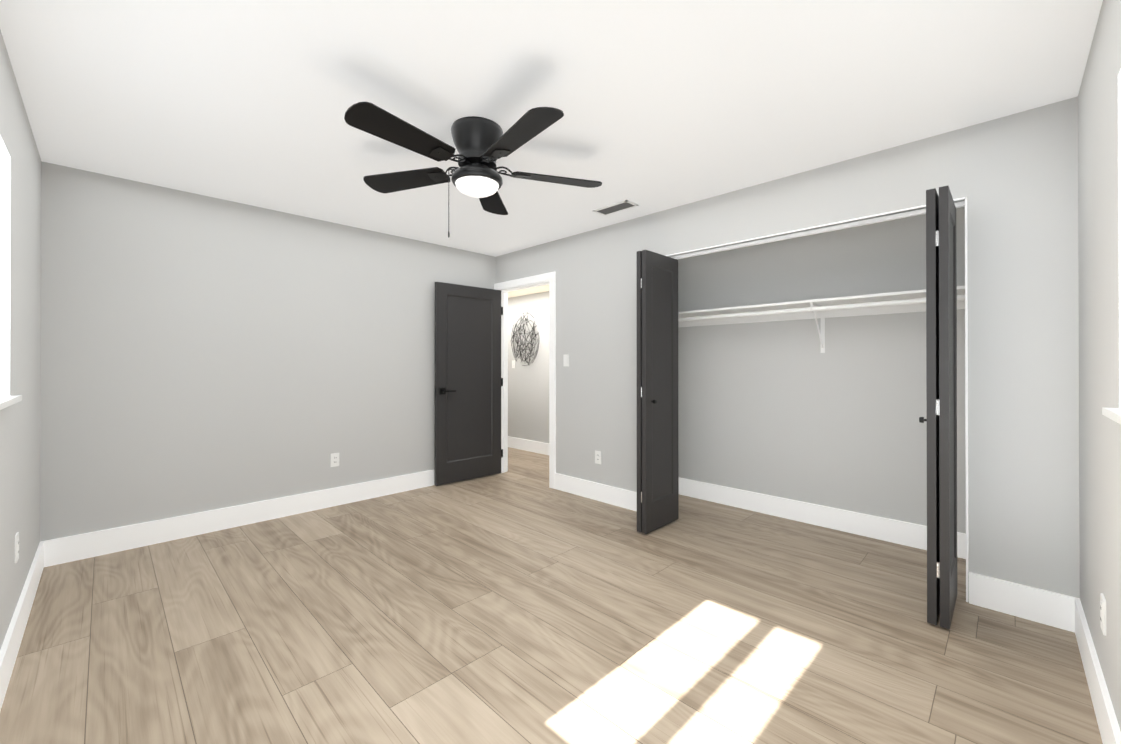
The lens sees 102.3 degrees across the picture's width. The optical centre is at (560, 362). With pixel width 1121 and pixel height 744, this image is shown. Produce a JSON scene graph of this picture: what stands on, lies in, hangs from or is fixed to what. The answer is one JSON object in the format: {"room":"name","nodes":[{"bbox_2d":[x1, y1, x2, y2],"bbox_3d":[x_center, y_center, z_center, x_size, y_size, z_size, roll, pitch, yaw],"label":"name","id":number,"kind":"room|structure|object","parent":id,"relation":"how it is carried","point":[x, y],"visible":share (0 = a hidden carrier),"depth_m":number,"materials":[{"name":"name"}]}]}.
{"room":"empty bedroom","nodes":[
{"label":"empty bedroom","id":0,"kind":"room"},
{"bbox_2d":[0,30,40,649],"bbox_3d":[-2.549,0.004,2.046,7.240,2.440,0.140,0,0,45],"label":"wall","id":1,"kind":"structure","parent":0,"point":[20,467],"depth_m":2.07,"materials":[{"name":"grey paint"}]},
{"bbox_2d":[0,135,10,395],"bbox_3d":[-1.325,-0.355,0.869,2.663,0.970,0.089,0,0,45],"label":"window","id":2,"kind":"structure","parent":1,"relation":"in","point":[5,172],"depth_m":1.83,"materials":[{"name":"white"}]},
{"bbox_2d":[0,395,21,409],"bbox_3d":[-1.321,0.141,0.871,2.703,0.022,0.140,0,0,45],"label":"sill","id":3,"kind":"structure","parent":1,"relation":"attached to","point":[6,401],"depth_m":1.68,"materials":[{"name":"white wood"}]},
{"bbox_2d":[15,532,18,562],"bbox_3d":[-2.369,0.804,1.969,0.070,0.115,0.008,0,0,45],"label":"electrical outlet","id":4,"kind":"object","parent":1,"relation":"attached to","point":[16,546],"visible":1,"depth_m":1.96,"materials":[{"name":"white plastic"}]},
{"bbox_2d":[0,540,47,710],"bbox_3d":[-1.569,1.144,1.181,4.357,0.155,0.016,0,0,45],"label":"baseboard","id":5,"kind":"structure","parent":1,"relation":"attached to","point":[10,647],"depth_m":1.96,"materials":[{"name":"white wood"}]},
{"bbox_2d":[40,161,495,541],"bbox_3d":[-2.015,0.011,3.902,0.100,2.440,3.530,0,0,45],"label":"wall","id":6,"kind":"structure","parent":0,"point":[201,353],"depth_m":3.31,"materials":[{"name":"grey paint"}]},
{"bbox_2d":[48,470,433,565],"bbox_3d":[-1.913,1.153,3.917,0.016,0.155,3.360,0,0,45],"label":"baseboard","id":7,"kind":"structure","parent":6,"relation":"attached to","point":[62,550],"depth_m":3.30,"materials":[{"name":"white wood"}]},
{"bbox_2d":[330,453,338,466],"bbox_3d":[-1.944,0.836,3.893,0.008,0.115,0.070,0,0,45],"label":"outlet","id":8,"kind":"object","parent":6,"relation":"attached to","point":[334,460],"visible":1,"depth_m":3.89,"materials":[{"name":"white plastic"}]},
{"bbox_2d":[508,291,548,442],"bbox_3d":[0.639,0.015,5.363,7.100,2.440,0.100,0,0,45],"label":"wall","id":9,"kind":"structure","parent":0,"point":[528,402],"depth_m":6.36,"materials":[{"name":"grey paint"}]},
{"bbox_2d":[510,313,538,365],"bbox_3d":[-0.499,-0.334,6.368,0.585,0.751,0.074,0,0,45],"label":"sculpture","id":10,"kind":"object","parent":9,"relation":"attached to","point":[521,343],"visible":1,"depth_m":6.37,"materials":[{"name":"grey metal"}]},
{"bbox_2d":[508,436,548,454],"bbox_3d":[-0.290,1.161,6.197,4.400,0.155,0.016,0,0,45],"label":"baseboard","id":11,"kind":"structure","parent":9,"relation":"attached to","point":[530,445],"depth_m":6.31,"materials":[{"name":"white wood"}]},
{"bbox_2d":[508,285,548,297],"bbox_3d":[-0.633,-1.085,5.859,4.400,0.235,0.990,0,0,45],"label":"ceiling soffit","id":12,"kind":"structure","parent":0,"point":[532,290],"depth_m":6.11,"materials":[{"name":"beige paint"}]},
{"bbox_2d":[0,447,1102,743],"bbox_3d":[-0.937,1.260,3.668,7.340,0.060,4.820,0,0,45],"label":"floor","id":13,"kind":"structure","parent":0,"point":[520,601],"depth_m":2.01,"materials":[{"name":"brown wood"}]},
{"bbox_2d":[0,0,1102,256],"bbox_3d":[-0.937,-1.250,3.676,7.340,0.080,4.820,0,0,45],"label":"ceiling","id":14,"kind":"structure","parent":0,"point":[664,104],"depth_m":2.00,"materials":[{"name":"white paint"}]},
{"bbox_2d":[344,102,601,236],"bbox_3d":[-0.435,-0.930,2.313,1.317,0.569,1.313,0,0,45],"label":"fan","id":15,"kind":"object","parent":14,"relation":"hanging from","point":[482,145],"visible":1,"depth_m":2.24,"materials":[{"name":"black wood"}]},
{"bbox_2d":[593,200,638,215],"bbox_3d":[0.427,-1.207,3.519,0.330,0.009,0.150,0,0,45],"label":"ceiling vent","id":16,"kind":"object","parent":14,"relation":"in","point":[616,207],"visible":1,"depth_m":3.50,"materials":[{"name":"white metal"}]},
{"bbox_2d":[496,96,1079,601],"bbox_3d":[-0.128,0.013,4.588,7.100,2.440,0.100,0,0,45],"label":"wall","id":17,"kind":"structure","parent":0,"point":[1012,178],"depth_m":2.28,"materials":[{"name":"grey paint"}]},
{"bbox_2d":[494,271,555,488],"bbox_3d":[-0.356,0.169,4.813,0.974,2.130,0.136,0,0,45],"label":"door frame","id":18,"kind":"structure","parent":17,"relation":"attached to","point":[550,277],"depth_m":4.64,"materials":[{"name":"white wood"}]},
{"bbox_2d":[434,282,502,485],"bbox_3d":[-0.949,0.206,4.791,0.145,2.030,0.838,0,0,45],"label":"entry door","id":19,"kind":"structure","parent":18,"relation":"attached to","point":[468,381],"depth_m":4.73,"materials":[{"name":"grey wood"}]},
{"bbox_2d":[563,354,568,365],"bbox_3d":[0.053,-0.024,4.330,0.070,0.115,0.011,0,0,45],"label":"light switch","id":20,"kind":"object","parent":17,"relation":"attached to","point":[565,359],"visible":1,"depth_m":4.33,"materials":[{"name":"white plastic"}]},
{"bbox_2d":[555,473,636,510],"bbox_3d":[0.378,1.153,4.002,1.206,0.155,0.016,0,0,45],"label":"baseboard","id":21,"kind":"structure","parent":17,"relation":"attached to","point":[620,497],"depth_m":4.04,"materials":[{"name":"white wood"}]},
{"bbox_2d":[595,450,600,463],"bbox_3d":[0.337,0.846,4.048,0.070,0.115,0.008,0,0,45],"label":"outlet","id":22,"kind":"object","parent":17,"relation":"attached to","point":[597,457],"visible":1,"depth_m":4.04,"materials":[{"name":"white plastic"}]},
{"bbox_2d":[637,250,678,533],"bbox_3d":[0.746,0.205,3.379,0.114,2.048,0.446,0,0,45],"label":"bifold door","id":23,"kind":"structure","parent":17,"relation":"in","point":[657,401],"depth_m":3.32,"materials":[{"name":"grey wood"}]},
{"bbox_2d":[665,197,967,601],"bbox_3d":[1.488,0.188,2.987,1.798,2.079,0.112,0,0,45],"label":"door frame","id":24,"kind":"structure","parent":17,"relation":"attached to","point":[804,232],"depth_m":2.62,"materials":[{"name":"white wood"}]},
{"bbox_2d":[678,477,965,558],"bbox_3d":[1.748,1.151,3.211,2.500,0.155,0.590,0,0,45],"label":"baseboard","id":25,"kind":"structure","parent":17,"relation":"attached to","point":[893,531],"depth_m":3.40,"materials":[{"name":"white wood"}]},
{"bbox_2d":[919,186,956,628],"bbox_3d":[1.884,0.201,2.252,0.114,2.048,0.446,0,0,45],"label":"bifold door","id":26,"kind":"structure","parent":17,"relation":"in","point":[941,332],"depth_m":2.10,"materials":[{"name":"grey wood"}]},
{"bbox_2d":[969,572,1067,630],"bbox_3d":[2.210,1.147,2.187,0.343,0.155,0.016,0,0,45],"label":"baseboard","id":27,"kind":"structure","parent":17,"relation":"attached to","point":[1040,606],"depth_m":2.17,"materials":[{"name":"white wood"}]},
{"bbox_2d":[677,207,965,533],"bbox_3d":[1.956,0.009,3.495,2.600,2.440,0.100,0,0,45],"label":"wall","id":28,"kind":"structure","parent":0,"point":[787,409],"depth_m":3.43,"materials":[{"name":"grey paint"}]},
{"bbox_2d":[678,286,964,352],"bbox_3d":[1.850,-0.261,3.318,2.498,0.370,0.299,0,0,45],"label":"closet shelf","id":29,"kind":"object","parent":28,"relation":"attached to","point":[887,303],"visible":0.48,"depth_m":3.31,"materials":[{"name":"white wood"}]},
{"bbox_2d":[1078,0,1120,730],"bbox_3d":[1.634,0.002,1.224,0.140,2.440,4.580,0,0,45],"label":"wall","id":30,"kind":"structure","parent":0,"point":[1099,375],"depth_m":1.56,"materials":[{"name":"grey paint"}]},
{"bbox_2d":[1068,596,1120,743],"bbox_3d":[1.170,1.143,0.863,0.016,0.155,3.360,0,0,45],"label":"baseboard","id":31,"kind":"structure","parent":30,"relation":"attached to","point":[1108,725],"depth_m":1.60,"materials":[{"name":"white wood"}]},
{"bbox_2d":[1100,593,1105,635],"bbox_3d":[1.829,0.847,1.523,0.008,0.115,0.070,0,0,45],"label":"electrical outlet","id":32,"kind":"object","parent":30,"relation":"attached to","point":[1102,613],"visible":1,"depth_m":1.51,"materials":[{"name":"white plastic"}]},
{"bbox_2d":[1102,407,1120,423],"bbox_3d":[1.020,0.141,0.646,0.140,0.022,1.836,0,0,45],"label":"sill","id":33,"kind":"structure","parent":30,"relation":"attached to","point":[1113,414],"depth_m":1.24,"materials":[{"name":"white wood"}]},
{"bbox_2d":[1118,70,1120,407],"bbox_3d":[1.024,-0.355,0.644,0.089,0.970,1.796,0,0,45],"label":"window","id":34,"kind":"structure","parent":30,"relation":"in","point":[1119,94],"depth_m":1.31,"materials":[{"name":"white"}]}
]}

